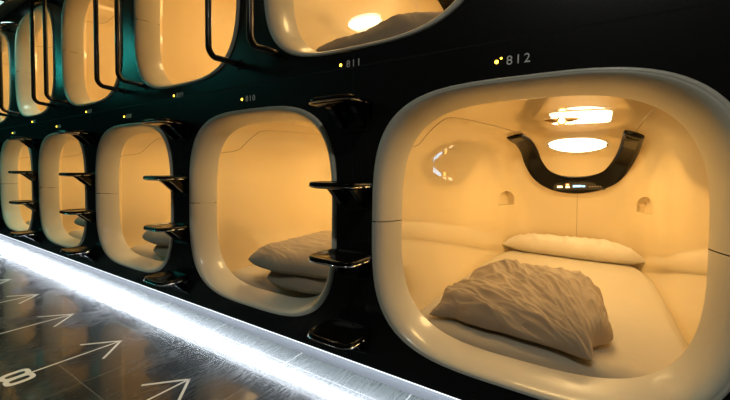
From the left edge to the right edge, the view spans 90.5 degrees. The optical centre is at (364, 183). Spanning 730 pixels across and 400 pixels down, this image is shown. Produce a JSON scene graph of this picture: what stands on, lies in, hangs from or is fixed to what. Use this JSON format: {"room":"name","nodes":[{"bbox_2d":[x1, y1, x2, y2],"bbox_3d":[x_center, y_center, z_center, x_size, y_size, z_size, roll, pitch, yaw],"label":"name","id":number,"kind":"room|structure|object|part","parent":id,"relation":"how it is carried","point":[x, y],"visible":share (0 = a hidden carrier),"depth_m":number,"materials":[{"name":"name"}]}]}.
{"room":"capsule hotel corridor","nodes":[
{"label":"capsule hotel corridor","id":0,"kind":"room"},
{"bbox_2d":[0,0,26,19],"bbox_3d":[-2.891,-1.787,1.787,12.100,0.050,2.650,2,3,33],"label":"ceiling","id":1,"kind":"structure","parent":0,"point":[8,6],"depth_m":3.77,"materials":[{"name":"brown paint"}]},
{"bbox_2d":[0,238,424,399],"bbox_3d":[-2.900,0.860,1.920,12.100,0.050,2.730,2,3,33],"label":"floor","id":2,"kind":"structure","parent":0,"point":[162,341],"depth_m":1.85,"materials":[{"name":"tile"}]},
{"bbox_2d":[0,294,38,303],"bbox_3d":[-2.501,0.817,2.502,0.285,0.001,0.257,0,2,-15],"label":"arrow","id":3,"kind":"object","parent":2,"relation":"on","point":[31,294],"depth_m":2.60,"materials":[{"name":"beige paint"}]},
{"bbox_2d":[0,314,73,333],"bbox_3d":[-1.961,0.836,2.154,0.285,0.001,0.257,0,2,-15],"label":"arrow","id":4,"kind":"object","parent":2,"relation":"on","point":[63,314],"depth_m":2.22,"materials":[{"name":"beige paint"}]},
{"bbox_2d":[0,340,121,386],"bbox_3d":[-1.445,0.857,1.766,0.266,0.001,0.475,2,3,33],"label":"arrow","id":5,"kind":"object","parent":2,"relation":"on","point":[6,383],"depth_m":1.64,"materials":[{"name":"beige paint"}]},
{"bbox_2d":[141,378,190,399],"bbox_3d":[-0.882,0.875,1.457,0.285,0.001,0.257,0,2,-15],"label":"arrow","id":6,"kind":"object","parent":2,"relation":"on","point":[188,379],"depth_m":1.57,"materials":[{"name":"beige paint"}]},
{"bbox_2d":[0,0,729,399],"bbox_3d":[-2.208,-0.558,2.913,12.100,2.476,0.020,2,3,33],"label":"wall","id":7,"kind":"structure","parent":0,"point":[689,38],"depth_m":1.48,"materials":[{"name":"black plastic"}]},
{"bbox_2d":[0,28,12,118],"bbox_3d":[-3.927,-1.204,3.911,0.178,0.986,0.051,-1,3,-32],"label":"handrail","id":8,"kind":"object","parent":7,"relation":"attached to","point":[3,29],"visible":0.96,"depth_m":3.92,"materials":[{"name":"black metal"}]},
{"bbox_2d":[0,21,21,116],"bbox_3d":[-3.666,-1.194,3.743,0.178,0.986,0.051,-1,3,-32],"label":"handrail","id":9,"kind":"object","parent":7,"relation":"attached to","point":[2,108],"visible":1,"depth_m":3.70,"materials":[{"name":"black metal"}]},
{"bbox_2d":[0,32,26,122],"bbox_3d":[-3.747,-1.216,5.163,1.137,1.140,2.180,2,3,33],"label":"pod","id":10,"kind":"object","parent":7,"relation":"attached to","point":[5,44],"visible":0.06,"depth_m":4.66,"materials":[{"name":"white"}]},
{"bbox_2d":[7,137,37,150],"bbox_3d":[-3.330,-0.388,3.516,0.228,0.118,0.195,2,3,33],"label":"step","id":11,"kind":"structure","parent":7,"relation":"attached to","point":[32,143],"depth_m":3.52,"materials":[{"name":"black metal"}]},
{"bbox_3d":[-3.280,-0.383,3.594,0.144,0.104,0.010,2,3,33],"label":"mounting plate","id":12,"kind":"part","parent":11,"relation":"part of","materials":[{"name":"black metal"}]},
{"bbox_2d":[8,171,37,182],"bbox_3d":[-3.334,-0.065,3.528,0.228,0.118,0.195,2,3,33],"label":"step","id":13,"kind":"structure","parent":7,"relation":"attached to","point":[31,175],"depth_m":3.52,"materials":[{"name":"black metal"}]},
{"bbox_2d":[9,200,38,212],"bbox_3d":[-3.337,0.227,3.539,0.228,0.118,0.195,2,3,33],"label":"step","id":14,"kind":"structure","parent":7,"relation":"attached to","point":[33,205],"depth_m":3.54,"materials":[{"name":"black metal"}]},
{"bbox_3d":[-3.288,0.232,3.617,0.144,0.104,0.010,2,3,33],"label":"mounting plate","id":15,"kind":"part","parent":14,"relation":"part of","materials":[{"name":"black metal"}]},
{"bbox_2d":[9,230,39,242],"bbox_3d":[-3.341,0.533,3.551,0.228,0.118,0.195,2,3,33],"label":"step","id":16,"kind":"structure","parent":7,"relation":"attached to","point":[34,235],"depth_m":3.54,"materials":[{"name":"black"}]},
{"bbox_2d":[0,139,57,230],"bbox_3d":[-3.222,0.020,4.861,1.137,1.140,2.180,2,3,33],"label":"pod","id":17,"kind":"object","parent":7,"relation":"attached to","point":[15,155],"visible":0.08,"depth_m":4.27,"materials":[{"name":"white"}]},
{"bbox_2d":[29,0,56,108],"bbox_3d":[-2.858,-1.165,3.220,0.178,0.986,0.051,-1,3,-32],"label":"handrail","id":18,"kind":"object","parent":7,"relation":"attached to","point":[32,2],"visible":0.99,"depth_m":3.17,"materials":[{"name":"black metal"}]},
{"bbox_2d":[15,5,82,116],"bbox_3d":[-2.668,-1.177,4.467,1.137,1.140,2.180,2,3,33],"label":"pod","id":19,"kind":"object","parent":7,"relation":"attached to","point":[27,107],"visible":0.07,"depth_m":3.87,"materials":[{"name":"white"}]},
{"bbox_2d":[42,0,70,105],"bbox_3d":[-2.598,-1.156,3.052,0.178,0.986,0.051,-1,3,-32],"label":"handrail","id":20,"kind":"object","parent":7,"relation":"attached to","point":[44,2],"visible":1,"depth_m":3.00,"materials":[{"name":"black metal"}]},
{"bbox_2d":[58,130,94,146],"bbox_3d":[-2.252,-0.349,2.819,0.228,0.118,0.195,2,3,33],"label":"step","id":21,"kind":"structure","parent":7,"relation":"attached to","point":[86,138],"depth_m":2.81,"materials":[{"name":"black metal"}]},
{"bbox_3d":[-2.201,-0.344,2.897,0.144,0.104,0.010,2,3,33],"label":"mounting plate","id":22,"kind":"part","parent":21,"relation":"part of","materials":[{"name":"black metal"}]},
{"bbox_2d":[59,173,94,187],"bbox_3d":[-2.255,-0.026,2.832,0.228,0.118,0.195,2,3,33],"label":"step","id":23,"kind":"structure","parent":7,"relation":"attached to","point":[88,179],"depth_m":2.83,"materials":[{"name":"black metal"}]},
{"bbox_3d":[-2.205,-0.021,2.909,0.144,0.104,0.010,2,3,33],"label":"mounting plate","id":24,"kind":"part","parent":23,"relation":"part of","materials":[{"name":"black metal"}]},
{"bbox_2d":[38,132,116,247],"bbox_3d":[-2.143,0.059,4.164,1.137,1.140,2.180,2,3,33],"label":"pod","id":25,"kind":"object","parent":7,"relation":"attached to","point":[58,153],"visible":0.08,"depth_m":3.60,"materials":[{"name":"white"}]},
{"bbox_2d":[68,229,83,238],"bbox_3d":[-2.129,0.530,4.196,1.035,0.126,1.855,2,3,33],"label":"mattress","id":26,"kind":"object","parent":25,"relation":"in","point":[78,234],"visible":0.02,"depth_m":3.60,"materials":[{"name":"beige fabric"}]},
{"bbox_2d":[74,217,84,231],"bbox_3d":[-2.260,0.367,3.541,0.772,0.259,0.843,1,2,21],"label":"duvet","id":27,"kind":"object","parent":26,"relation":"on","point":[79,221],"visible":0.05,"depth_m":3.24,"materials":[{"name":"beige fabric"}]},
{"bbox_2d":[59,208,95,223],"bbox_3d":[-2.259,0.266,2.842,0.228,0.118,0.195,2,3,33],"label":"step","id":28,"kind":"structure","parent":7,"relation":"attached to","point":[89,215],"depth_m":2.84,"materials":[{"name":"black metal"}]},
{"bbox_3d":[-2.209,0.271,2.920,0.144,0.104,0.010,2,3,33],"label":"mounting plate","id":29,"kind":"part","parent":28,"relation":"part of","materials":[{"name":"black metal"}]},
{"bbox_2d":[60,246,95,261],"bbox_3d":[-2.262,0.572,2.854,0.228,0.118,0.195,2,3,33],"label":"step","id":30,"kind":"structure","parent":7,"relation":"attached to","point":[89,252],"depth_m":2.84,"materials":[{"name":"black metal"}]},
{"bbox_3d":[-2.212,0.576,2.932,0.144,0.104,0.010,2,3,33],"label":"mounting plate","id":31,"kind":"part","parent":30,"relation":"part of","materials":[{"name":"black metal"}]},
{"bbox_2d":[61,0,155,105],"bbox_3d":[-1.590,-1.138,3.770,1.137,1.140,2.180,2,3,33],"label":"pod","id":32,"kind":"object","parent":7,"relation":"attached to","point":[80,87],"visible":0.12,"depth_m":3.23,"materials":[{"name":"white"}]},
{"bbox_2d":[93,0,124,94],"bbox_3d":[-1.789,-1.127,2.530,0.178,0.986,0.051,-1,3,-32],"label":"handrail","id":33,"kind":"object","parent":7,"relation":"attached to","point":[99,83],"visible":1,"depth_m":2.48,"materials":[{"name":"black metal"}]},
{"bbox_2d":[114,0,147,89],"bbox_3d":[-1.529,-1.117,2.362,0.178,0.986,0.051,-1,3,-32],"label":"handrail","id":34,"kind":"object","parent":7,"relation":"attached to","point":[120,77],"visible":1,"depth_m":2.31,"materials":[{"name":"black metal"}]},
{"bbox_2d":[95,122,214,272],"bbox_3d":[-1.064,0.097,3.467,1.137,1.140,2.180,2,3,33],"label":"pod","id":35,"kind":"object","parent":7,"relation":"attached to","point":[126,153],"visible":0.16,"depth_m":2.95,"materials":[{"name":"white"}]},
{"bbox_2d":[130,243,164,260],"bbox_3d":[-1.050,0.568,3.499,1.035,0.126,1.855,2,3,33],"label":"mattress","id":36,"kind":"object","parent":35,"relation":"in","point":[145,250],"visible":0.02,"depth_m":2.88,"materials":[{"name":"beige fabric"}]},
{"bbox_2d":[142,231,169,257],"bbox_3d":[-1.197,0.406,2.825,0.772,0.259,0.843,2,2,25],"label":"duvet","id":37,"kind":"object","parent":36,"relation":"on","point":[162,240],"visible":0.16,"depth_m":2.51,"materials":[{"name":"beige fabric"}]},
{"bbox_2d":[142,118,187,141],"bbox_3d":[-1.173,-0.310,2.123,0.228,0.118,0.195,2,3,33],"label":"step","id":38,"kind":"structure","parent":7,"relation":"attached to","point":[179,133],"depth_m":2.13,"materials":[{"name":"black"}]},
{"bbox_3d":[-1.123,-0.305,2.200,0.144,0.104,0.010,2,3,33],"label":"mounting plate","id":39,"kind":"part","parent":38,"relation":"part of","materials":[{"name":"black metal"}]},
{"bbox_2d":[142,175,187,195],"bbox_3d":[-1.177,0.013,2.135,0.228,0.118,0.195,2,3,33],"label":"step","id":40,"kind":"structure","parent":7,"relation":"attached to","point":[178,185],"depth_m":2.14,"materials":[{"name":"black"}]},
{"bbox_3d":[-1.127,0.018,2.213,0.144,0.104,0.010,2,3,33],"label":"mounting plate","id":41,"kind":"part","parent":40,"relation":"part of","materials":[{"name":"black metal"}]},
{"bbox_2d":[143,271,188,293],"bbox_3d":[-1.184,0.610,2.157,0.228,0.118,0.195,2,3,33],"label":"step","id":42,"kind":"structure","parent":7,"relation":"attached to","point":[179,281],"depth_m":2.15,"materials":[{"name":"black metal"}]},
{"bbox_3d":[-1.133,0.615,2.235,0.144,0.104,0.010,2,3,33],"label":"mounting plate","id":43,"kind":"part","parent":42,"relation":"part of","materials":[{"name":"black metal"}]},
{"bbox_2d":[143,222,188,243],"bbox_3d":[-1.180,0.304,2.146,0.228,0.118,0.195,2,3,33],"label":"step","id":44,"kind":"structure","parent":7,"relation":"attached to","point":[178,232],"depth_m":2.15,"materials":[{"name":"black metal"}]},
{"bbox_3d":[-1.130,0.309,2.224,0.144,0.104,0.010,2,3,33],"label":"mounting plate","id":45,"kind":"part","parent":44,"relation":"part of","materials":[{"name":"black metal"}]},
{"bbox_2d":[134,0,239,88],"bbox_3d":[-0.511,-1.099,3.073,1.137,1.140,2.180,2,3,33],"label":"pod","id":46,"kind":"object","parent":7,"relation":"attached to","point":[171,52],"visible":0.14,"depth_m":2.67,"materials":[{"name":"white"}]},
{"bbox_2d":[205,0,242,69],"bbox_3d":[-0.721,-1.088,1.840,0.178,0.986,0.051,-1,3,-32],"label":"handrail","id":47,"kind":"object","parent":7,"relation":"attached to","point":[238,63],"visible":1,"depth_m":1.80,"materials":[{"name":"black metal"}]},
{"bbox_2d":[0,234,455,399],"bbox_3d":[-2.164,0.739,3.052,12.100,0.124,0.015,2,3,33],"label":"baseboard","id":48,"kind":"structure","parent":7,"relation":"attached to","point":[394,382],"depth_m":1.96,"materials":[{"name":"grey plastic"}]},
{"bbox_2d":[1,234,458,399],"bbox_3d":[-2.203,0.681,2.989,12.060,0.006,0.093,2,3,33],"label":"light strip","id":49,"kind":"object","parent":7,"relation":"attached to","point":[1,234],"visible":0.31,"depth_m":1.76,"materials":[{"name":"white plastic"}]},
{"bbox_2d":[246,0,284,60],"bbox_3d":[-0.460,-1.079,1.672,0.178,0.986,0.051,-1,3,-32],"label":"handrail","id":50,"kind":"object","parent":7,"relation":"attached to","point":[280,54],"visible":1,"depth_m":1.64,"materials":[{"name":"black metal"}]},
{"bbox_2d":[189,106,392,315],"bbox_3d":[0.014,0.136,2.771,1.137,1.140,2.180,2,3,33],"label":"pod","id":51,"kind":"object","parent":7,"relation":"attached to","point":[257,166],"visible":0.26,"depth_m":2.37,"materials":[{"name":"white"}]},
{"bbox_2d":[231,265,316,297],"bbox_3d":[0.028,0.607,2.803,1.035,0.126,1.855,2,3,33],"label":"mattress","id":52,"kind":"object","parent":51,"relation":"in","point":[253,275],"visible":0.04,"depth_m":2.16,"materials":[{"name":"beige fabric"}]},
{"bbox_2d":[248,231,331,294],"bbox_3d":[-0.200,0.442,2.184,0.772,0.259,0.843,2,2,23],"label":"duvet","id":53,"kind":"object","parent":52,"relation":"on","point":[287,261],"visible":0.37,"depth_m":1.88,"materials":[{"name":"beige fabric"}]},
{"bbox_2d":[307,318,369,353],"bbox_3d":[-0.105,0.649,1.460,0.228,0.118,0.195,2,3,33],"label":"step","id":54,"kind":"structure","parent":7,"relation":"attached to","point":[336,333],"depth_m":1.44,"materials":[{"name":"black plastic"}]},
{"bbox_3d":[-0.055,0.654,1.538,0.144,0.104,0.010,2,3,33],"label":"mounting plate","id":55,"kind":"part","parent":54,"relation":"part of","materials":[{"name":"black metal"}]},
{"bbox_2d":[308,249,370,280],"bbox_3d":[-0.101,0.343,1.449,0.228,0.118,0.195,2,3,33],"label":"step","id":56,"kind":"structure","parent":7,"relation":"attached to","point":[348,263],"depth_m":1.45,"materials":[{"name":"black metal"}]},
{"bbox_3d":[-0.051,0.348,1.527,0.144,0.104,0.010,2,3,33],"label":"mounting plate","id":57,"kind":"part","parent":56,"relation":"part of","materials":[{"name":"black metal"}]},
{"bbox_2d":[308,181,371,210],"bbox_3d":[-0.098,0.052,1.438,0.228,0.118,0.195,2,3,33],"label":"step","id":58,"kind":"structure","parent":7,"relation":"attached to","point":[353,195],"depth_m":1.46,"materials":[{"name":"black metal"}]},
{"bbox_3d":[-0.048,0.057,1.516,0.144,0.104,0.010,2,3,33],"label":"mounting plate","id":59,"kind":"part","parent":58,"relation":"part of","materials":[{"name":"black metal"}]},
{"bbox_2d":[309,94,372,132],"bbox_3d":[-0.094,-0.271,1.426,0.228,0.118,0.195,2,3,33],"label":"step","id":60,"kind":"structure","parent":7,"relation":"attached to","point":[350,112],"depth_m":1.43,"materials":[{"name":"black"}]},
{"bbox_3d":[-0.044,-0.266,1.504,0.144,0.104,0.010,2,3,33],"label":"mounting plate","id":61,"kind":"part","parent":60,"relation":"part of","materials":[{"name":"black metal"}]},
{"bbox_2d":[340,58,358,66],"bbox_3d":[-0.066,-0.503,1.517,0.101,0.029,0.007,2,3,33],"label":"marker","id":62,"kind":"object","parent":7,"relation":"attached to","point":[358,58],"visible":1,"depth_m":1.51,"materials":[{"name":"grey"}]},
{"bbox_2d":[264,0,463,56],"bbox_3d":[0.568,-1.061,2.377,1.137,1.140,2.180,2,3,33],"label":"pod","id":63,"kind":"object","parent":7,"relation":"attached to","point":[297,27],"visible":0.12,"depth_m":2.04,"materials":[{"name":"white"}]},
{"bbox_3d":[0.958,-1.374,2.902,0.782,0.450,0.657,2,3,33],"label":"control panel","id":64,"kind":"part","parent":63,"relation":"part of","materials":[{"name":"black plastic"}]},
{"bbox_3d":[0.582,-0.590,2.409,1.035,0.127,1.855,2,3,33],"label":"mattress","id":65,"kind":"object","parent":63,"relation":"in","visible":0},
{"bbox_2d":[316,11,441,51],"bbox_3d":[0.144,-0.716,1.815,0.873,0.172,0.452,2,3,33],"label":"duvet","id":66,"kind":"object","parent":65,"relation":"on","point":[398,24],"visible":0.13,"depth_m":1.60,"materials":[{"name":"beige fabric"}]},
{"bbox_2d":[495,53,529,64],"bbox_3d":[0.475,-0.400,1.170,0.108,0.029,0.007,2,3,33],"label":"marker","id":67,"kind":"object","parent":7,"relation":"attached to","point":[496,61],"visible":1,"depth_m":1.17,"materials":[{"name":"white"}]},
{"bbox_2d":[372,67,729,399],"bbox_3d":[1.093,0.175,2.074,1.137,1.140,2.180,2,3,33],"label":"pod","id":68,"kind":"object","parent":7,"relation":"attached to","point":[638,159],"visible":0.78,"depth_m":1.68,"materials":[{"name":"beige plastic"}]},
{"bbox_2d":[420,250,687,378],"bbox_3d":[1.107,0.646,2.106,1.035,0.126,1.855,2,3,33],"label":"mattress","id":69,"kind":"object","parent":68,"relation":"in","point":[647,339],"visible":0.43,"depth_m":1.48,"materials":[{"name":"beige fabric"}]},
{"bbox_2d":[429,259,612,359],"bbox_3d":[0.714,0.495,1.633,0.669,0.214,0.660,2,3,33],"label":"duvet","id":70,"kind":"object","parent":69,"relation":"on","point":[561,309],"visible":1,"depth_m":1.47,"materials":[{"name":"beige fabric"}]},
{"bbox_2d":[502,233,644,263],"bbox_3d":[1.581,0.488,2.810,0.950,0.163,0.255,2,3,33],"label":"pillow","id":71,"kind":"object","parent":69,"relation":"on","point":[584,248],"visible":1,"depth_m":2.71,"materials":[{"name":"beige fabric"}]},
{"bbox_3d":[1.484,-0.139,2.599,0.782,0.450,0.657,2,3,33],"label":"control panel","id":72,"kind":"part","parent":68,"relation":"part of","materials":[{"name":"black plastic"}]},
{"bbox_2d":[544,136,611,153],"bbox_3d":[1.483,-0.267,2.535,0.410,0.111,0.250,2,3,33],"label":"lamp","id":73,"kind":"object","parent":68,"relation":"attached to","point":[552,144],"depth_m":2.53,"materials":[{"name":"white plastic"}]},
{"bbox_3d":[1.660,0.015,2.817,0.353,0.090,0.040,2,3,35],"label":"read out frame","id":74,"kind":"part","parent":68,"relation":"part of","materials":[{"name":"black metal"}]}
]}

